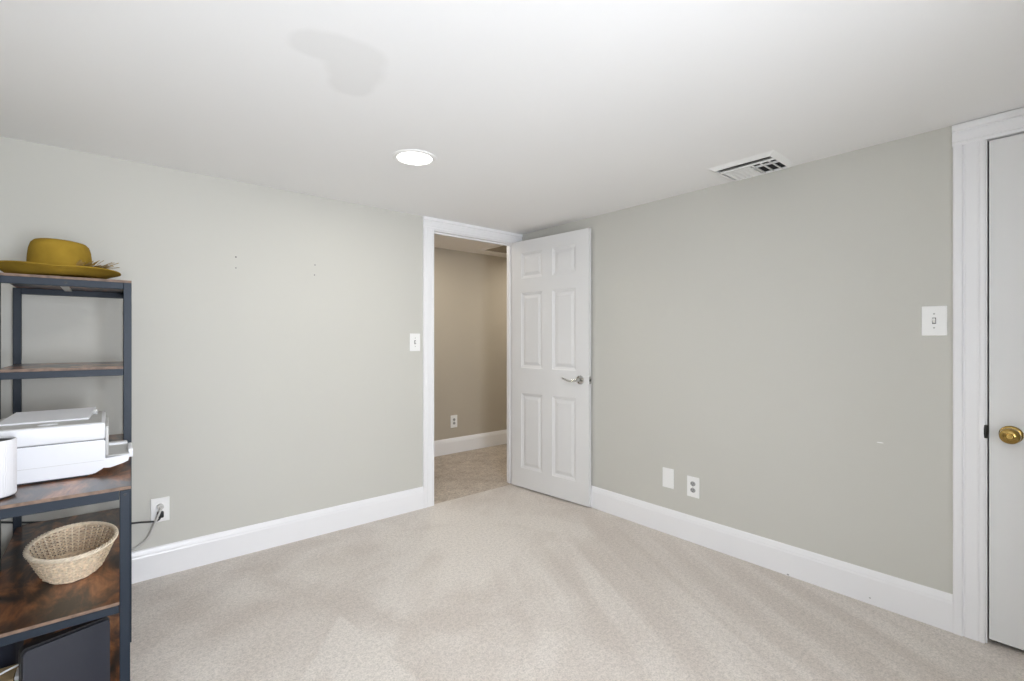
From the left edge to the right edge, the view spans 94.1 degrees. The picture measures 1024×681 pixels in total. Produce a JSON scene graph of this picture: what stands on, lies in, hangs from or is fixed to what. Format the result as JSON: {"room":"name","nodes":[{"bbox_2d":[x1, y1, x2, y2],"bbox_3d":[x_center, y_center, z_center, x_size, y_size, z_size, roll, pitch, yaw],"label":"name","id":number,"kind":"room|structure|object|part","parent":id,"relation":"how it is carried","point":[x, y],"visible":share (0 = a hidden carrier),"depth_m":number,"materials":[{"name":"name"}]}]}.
{"room":"spare room","nodes":[
{"label":"spare room","id":0,"kind":"room"},
{"bbox_2d":[0,136,422,557],"bbox_3d":[-0.531,0.118,3.636,5.040,2.380,0.075,0,0,-40],"label":"wall","id":1,"kind":"structure","parent":0,"point":[276,374],"depth_m":2.67,"materials":[{"name":"beige paint"}]},
{"bbox_2d":[1,511,163,523],"bbox_3d":[-2.033,0.867,2.283,0.592,0.138,0.033,0,0,-40],"label":"power cord","id":2,"kind":"object","parent":1,"relation":"attached to","point":[162,512],"visible":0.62,"depth_m":2.29,"materials":[{"name":"black plastic"}]},
{"bbox_3d":[-2.037,0.867,2.281,0.582,0.138,0.020,0,0,-39],"label":"cord","id":3,"kind":"part","parent":2,"relation":"part of","materials":[{"name":"black plastic"}]},
{"bbox_2d":[132,503,163,550],"bbox_3d":[-1.882,0.959,2.404,0.207,0.216,0.044,0,0,-40],"label":"power cord","id":4,"kind":"object","parent":1,"relation":"attached to","point":[160,506],"visible":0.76,"depth_m":2.43,"materials":[{"name":"grey plastic"}]},
{"bbox_2d":[151,496,169,521],"bbox_3d":[-1.831,0.885,2.481,0.079,0.124,0.008,0,0,-40],"label":"wall outlet","id":5,"kind":"object","parent":1,"relation":"attached to","point":[165,501],"visible":0.77,"depth_m":2.48,"materials":[{"name":"white plastic"}]},
{"bbox_2d":[132,486,423,583],"bbox_3d":[-1.455,1.150,2.794,2.142,0.156,0.015,0,0,-40],"label":"baseboard","id":6,"kind":"structure","parent":1,"relation":"attached to","point":[158,561],"depth_m":2.79,"materials":[{"name":"white"}]},
{"bbox_2d":[410,333,419,350],"bbox_3d":[-0.696,0.018,3.435,0.083,0.127,0.019,0,0,-40],"label":"light switch","id":7,"kind":"object","parent":1,"relation":"attached to","point":[414,337],"visible":1,"depth_m":3.43,"materials":[{"name":"white plastic"}]},
{"bbox_2d":[423,216,522,507],"bbox_3d":[-0.311,0.160,3.822,0.959,2.136,0.112,0,0,-40],"label":"door frame","id":8,"kind":"structure","parent":1,"relation":"attached to","point":[431,226],"depth_m":3.53,"materials":[{"name":"white wood"}]},
{"bbox_3d":[-0.612,0.205,3.506,0.090,2.046,0.018,0,0,-40],"label":"casing","id":9,"kind":"part","parent":8,"relation":"part of","materials":[{"name":"white wood"}]},
{"bbox_3d":[-0.281,-0.863,3.787,0.959,0.090,0.018,0,0,-40],"label":"head casing","id":10,"kind":"part","parent":8,"relation":"part of","materials":[{"name":"white wood"}]},
{"bbox_3d":[-0.341,0.160,3.858,0.959,2.136,0.018,0,0,-40],"label":"hall casing","id":11,"kind":"part","parent":8,"relation":"part of","materials":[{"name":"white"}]},
{"bbox_2d":[434,247,506,440],"bbox_3d":[-0.778,0.118,5.119,3.500,2.380,0.110,0,0,-40],"label":"wall","id":12,"kind":"structure","parent":0,"point":[470,289],"depth_m":5.31,"materials":[{"name":"beige paint"}]},
{"bbox_2d":[451,415,456,427],"bbox_3d":[-0.629,0.885,5.168,0.085,0.135,0.008,0,0,-40],"label":"wall outlet","id":13,"kind":"object","parent":12,"relation":"attached to","point":[453,417],"visible":1,"depth_m":5.16,"materials":[{"name":"white plastic"}]},
{"bbox_2d":[434,429,506,456],"bbox_3d":[-0.738,1.145,5.071,3.500,0.165,0.015,0,0,-40],"label":"baseboard","id":14,"kind":"structure","parent":12,"relation":"attached to","point":[483,440],"depth_m":5.29,"materials":[{"name":"white wood"}]},
{"bbox_2d":[434,234,506,257],"bbox_3d":[-0.391,-1.022,4.661,3.720,0.100,1.309,0,0,-40],"label":"ceiling","id":15,"kind":"structure","parent":0,"point":[440,241],"depth_m":4.92,"materials":[{"name":"white paint"}]},
{"bbox_2d":[479,245,506,254],"bbox_3d":[0.248,-0.964,5.072,0.855,0.016,0.860,0,0,-40],"label":"access panel","id":16,"kind":"object","parent":15,"relation":"attached to","point":[499,249],"visible":0.25,"depth_m":5.10,"materials":[{"name":"beige paint"}]},
{"bbox_3d":[0.257,-0.969,5.060,0.795,0.006,0.830,0,0,-40],"label":"panel","id":17,"kind":"part","parent":16,"relation":"part of","materials":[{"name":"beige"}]},
{"bbox_2d":[0,0,1023,234],"bbox_3d":[0.183,-0.952,1.523,3.400,0.100,4.148,0,0,-40],"label":"ceiling","id":18,"kind":"structure","parent":0,"point":[533,115],"depth_m":1.68,"materials":[{"name":"white paint"}]},
{"bbox_2d":[392,149,435,165],"bbox_3d":[-0.482,-0.898,2.362,0.214,0.008,0.214,0,0,-40],"label":"recessed light","id":19,"kind":"object","parent":18,"relation":"in","point":[410,157],"visible":1,"depth_m":2.35,"materials":[{"name":"white plastic"}]},
{"bbox_2d":[397,152,431,163],"bbox_3d":[-0.482,-0.900,2.362,0.168,0.003,0.168,0,0,-40],"label":"diffuser","id":20,"kind":"object","parent":19,"relation":"attached to","point":[402,157],"depth_m":2.36,"materials":[{"name":"white plastic"}]},
{"bbox_2d":[708,150,796,180],"bbox_3d":[1.251,-0.895,2.488,0.300,0.014,0.332,0,0,-40],"label":"ceiling vent","id":21,"kind":"object","parent":18,"relation":"in","point":[770,161],"visible":1,"depth_m":2.46,"materials":[{"name":"white plastic"}]},
{"bbox_2d":[130,444,1023,680],"bbox_3d":[0.371,1.271,2.571,5.040,0.085,5.504,0,0,-40],"label":"floor","id":22,"kind":"structure","parent":0,"point":[511,582],"depth_m":2.15,"materials":[{"name":"beige carpet"}]},
{"bbox_2d":[0,272,131,680],"bbox_3d":[-1.702,0.494,1.827,0.405,1.468,1.100,0,0,-40],"label":"shelving rack","id":23,"kind":"object","parent":22,"relation":"on","point":[32,609],"visible":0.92,"depth_m":1.63,"materials":[{"name":"black metal"}]},
{"bbox_3d":[-1.842,0.499,1.699,0.026,1.458,0.026,0,0,-40],"label":"post","id":24,"kind":"part","parent":23,"relation":"part of","materials":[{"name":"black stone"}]},
{"bbox_2d":[0,436,16,499],"bbox_3d":[-1.538,0.380,1.397,0.121,0.170,0.121,0,0,-40],"label":"canister","id":25,"kind":"object","parent":23,"relation":"on","point":[8,444],"visible":1,"depth_m":1.40,"materials":[{"name":"white plastic"}]},
{"bbox_2d":[0,664,17,680],"bbox_3d":[-1.637,1.123,1.535,0.054,0.090,0.101,0,0,-40],"label":"box","id":26,"kind":"object","parent":23,"relation":"on","point":[9,675],"visible":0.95,"depth_m":1.54,"materials":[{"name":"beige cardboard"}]},
{"bbox_2d":[0,664,18,674],"bbox_3d":[-1.583,1.095,1.487,0.092,0.139,0.011,0,0,-40],"label":"charging cable","id":27,"kind":"object","parent":23,"relation":"on","point":[1,673],"visible":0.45,"depth_m":1.49,"materials":[{"name":"white plastic"}]},
{"bbox_2d":[0,640,23,668],"bbox_3d":[-1.813,1.093,1.727,0.044,0.150,0.220,0,0,-40],"label":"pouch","id":28,"kind":"object","parent":23,"relation":"on","point":[9,654],"visible":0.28,"depth_m":1.65,"materials":[{"name":"black fabric"}]},
{"bbox_2d":[14,667,18,680],"bbox_3d":[-1.585,1.120,1.547,0.036,0.097,0.064,0,0,-40],"label":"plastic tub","id":29,"kind":"object","parent":23,"relation":"on","point":[16,678],"visible":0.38,"depth_m":1.52,"materials":[{"name":"white"}]},
{"bbox_3d":[-2.194,0.499,2.114,0.026,1.458,0.026,0,0,-40],"label":"post","id":30,"kind":"part","parent":23,"relation":"part of","materials":[{"name":"black metal"}]},
{"bbox_3d":[-1.368,0.850,1.408,0.321,0.024,0.020,0,0,-40],"label":"shelf rail","id":31,"kind":"part","parent":23,"relation":"part of","materials":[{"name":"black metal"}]},
{"bbox_3d":[-1.368,0.490,1.408,0.321,0.030,0.020,0,0,-40],"label":"shelf rail","id":32,"kind":"part","parent":23,"relation":"part of","materials":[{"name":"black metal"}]},
{"bbox_2d":[0,238,120,278],"bbox_3d":[-1.845,-0.323,1.943,0.388,0.156,0.380,0,0,-40],"label":"felt hat","id":33,"kind":"object","parent":23,"relation":"on","point":[45,256],"visible":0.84,"depth_m":1.86,"materials":[{"name":"gold fabric"}]},
{"bbox_3d":[-1.842,-0.331,1.945,0.197,0.142,0.219,0,0,-40],"label":"crown","id":34,"kind":"part","parent":33,"relation":"part of","materials":[{"name":"yellow fabric"}]},
{"bbox_3d":[-1.700,0.130,1.815,0.341,0.026,0.020,0,0,-40],"label":"shelf rail","id":35,"kind":"part","parent":23,"relation":"part of","materials":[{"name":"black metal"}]},
{"bbox_3d":[-1.700,-0.217,1.815,0.341,0.026,0.020,0,0,-40],"label":"shelf rail","id":36,"kind":"part","parent":23,"relation":"part of","materials":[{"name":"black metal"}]},
{"bbox_2d":[19,617,109,680],"bbox_3d":[-1.408,1.045,1.509,0.036,0.246,0.210,0,0,33],"label":"laptop","id":37,"kind":"object","parent":23,"relation":"on","point":[81,652],"visible":0.94,"depth_m":1.51,"materials":[{"name":"grey plastic"}]},
{"bbox_2d":[0,407,132,485],"bbox_3d":[-1.618,0.362,1.696,0.414,0.206,0.360,0,0,-40],"label":"printer","id":38,"kind":"object","parent":23,"relation":"on","point":[60,444],"visible":1,"depth_m":1.60,"materials":[{"name":"white plastic"}]},
{"bbox_3d":[-1.647,0.286,1.673,0.316,0.002,0.337,0,0,-40],"label":"lid","id":39,"kind":"part","parent":38,"relation":"part of","materials":[{"name":"grey plastic"}]},
{"bbox_3d":[-1.647,0.314,1.672,0.338,0.056,0.359,0,0,-40],"label":"scanner lid","id":40,"kind":"part","parent":38,"relation":"part of","materials":[{"name":"white plastic"}]},
{"bbox_2d":[103,440,132,467],"bbox_3d":[-1.467,0.419,1.770,0.088,0.053,0.252,0,0,-40],"label":"tray","id":41,"kind":"object","parent":38,"relation":"on","point":[118,452],"depth_m":1.69,"materials":[{"name":"white plastic"}]},
{"bbox_2d":[22,521,118,584],"bbox_3d":[-1.599,0.776,1.736,0.267,0.104,0.409,0,0,-40],"label":"wicker basket","id":42,"kind":"object","parent":23,"relation":"on","point":[69,567],"visible":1,"depth_m":1.74,"materials":[{"name":"beige wicker"}]},
{"bbox_3d":[-2.047,-0.216,2.234,0.353,0.027,0.020,0,0,-40],"label":"shelf rail","id":43,"kind":"part","parent":23,"relation":"part of","materials":[{"name":"black metal"}]},
{"bbox_3d":[-1.237,0.853,1.523,0.026,0.751,0.026,0,0,-40],"label":"post","id":44,"kind":"part","parent":23,"relation":"part of","materials":[{"name":"black metal"}]},
{"bbox_3d":[-1.562,0.499,1.936,0.026,1.458,0.026,0,0,-40],"label":"post","id":45,"kind":"part","parent":23,"relation":"part of","materials":[{"name":"black metal"}]},
{"bbox_2d":[522,126,952,593],"bbox_3d":[1.451,0.178,2.572,0.110,2.260,4.110,0,0,-40],"label":"wall","id":46,"kind":"structure","parent":0,"point":[759,339],"depth_m":2.48,"materials":[{"name":"beige paint"}]},
{"bbox_2d":[512,228,590,506],"bbox_3d":[0.275,0.201,3.741,0.803,2.030,0.099,0,0,45],"label":"door","id":47,"kind":"structure","parent":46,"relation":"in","point":[551,275],"depth_m":3.70,"materials":[{"name":"white paint"}]},
{"bbox_3d":[0.488,0.296,3.502,0.066,0.066,0.048,0,0,45],"label":"handle","id":48,"kind":"part","parent":47,"relation":"part of","materials":[{"name":"silver metal"}]},
{"bbox_2d":[663,467,673,488],"bbox_3d":[0.991,0.877,3.025,0.007,0.124,0.079,0,0,-40],"label":"blank plate","id":49,"kind":"object","parent":46,"relation":"attached to","point":[668,474],"visible":1,"depth_m":3.02,"materials":[{"name":"white plastic"}]},
{"bbox_2d":[687,475,698,498],"bbox_3d":[1.100,0.894,2.895,0.008,0.124,0.079,0,0,-40],"label":"wall outlet","id":50,"kind":"object","parent":46,"relation":"attached to","point":[692,482],"visible":1,"depth_m":2.89,"materials":[{"name":"white plastic"}]},
{"bbox_2d":[590,485,952,632],"bbox_3d":[0.970,1.150,3.043,0.016,0.156,2.737,0,0,-40],"label":"baseboard","id":51,"kind":"structure","parent":46,"relation":"attached to","point":[930,606],"depth_m":2.45,"materials":[{"name":"white"}]},
{"bbox_2d":[922,306,946,335],"bbox_3d":[1.811,-0.081,2.047,0.019,0.127,0.083,0,0,-40],"label":"light switch","id":52,"kind":"object","parent":46,"relation":"attached to","point":[934,318],"visible":1,"depth_m":2.05,"materials":[{"name":"white plastic"}]},
{"bbox_2d":[952,107,1023,643],"bbox_3d":[2.206,0.165,1.666,0.128,2.127,0.975,0,0,-40],"label":"door frame","id":53,"kind":"structure","parent":46,"relation":"attached to","point":[970,139],"depth_m":1.96,"materials":[{"name":"white wood"}]},
{"bbox_3d":[1.881,0.210,1.964,0.018,2.037,0.096,0,0,-40],"label":"casing","id":54,"kind":"part","parent":53,"relation":"part of","materials":[{"name":"white wood"}]},
{"bbox_3d":[2.164,-0.854,1.631,0.018,0.090,0.975,0,0,-40],"label":"head casing","id":55,"kind":"part","parent":53,"relation":"part of","materials":[{"name":"white wood"}]},
{"bbox_2d":[984,133,1023,649],"bbox_3d":[2.152,0.202,1.629,0.105,2.008,0.774,0,0,-40],"label":"door","id":56,"kind":"structure","parent":46,"relation":"in","point":[1006,155],"depth_m":1.88,"materials":[{"name":"white paint"}]},
{"bbox_3d":[1.939,0.373,1.855,0.069,0.069,0.069,0,0,-40],"label":"knob","id":57,"kind":"part","parent":56,"relation":"part of","materials":[{"name":"gold metal"}]}
]}

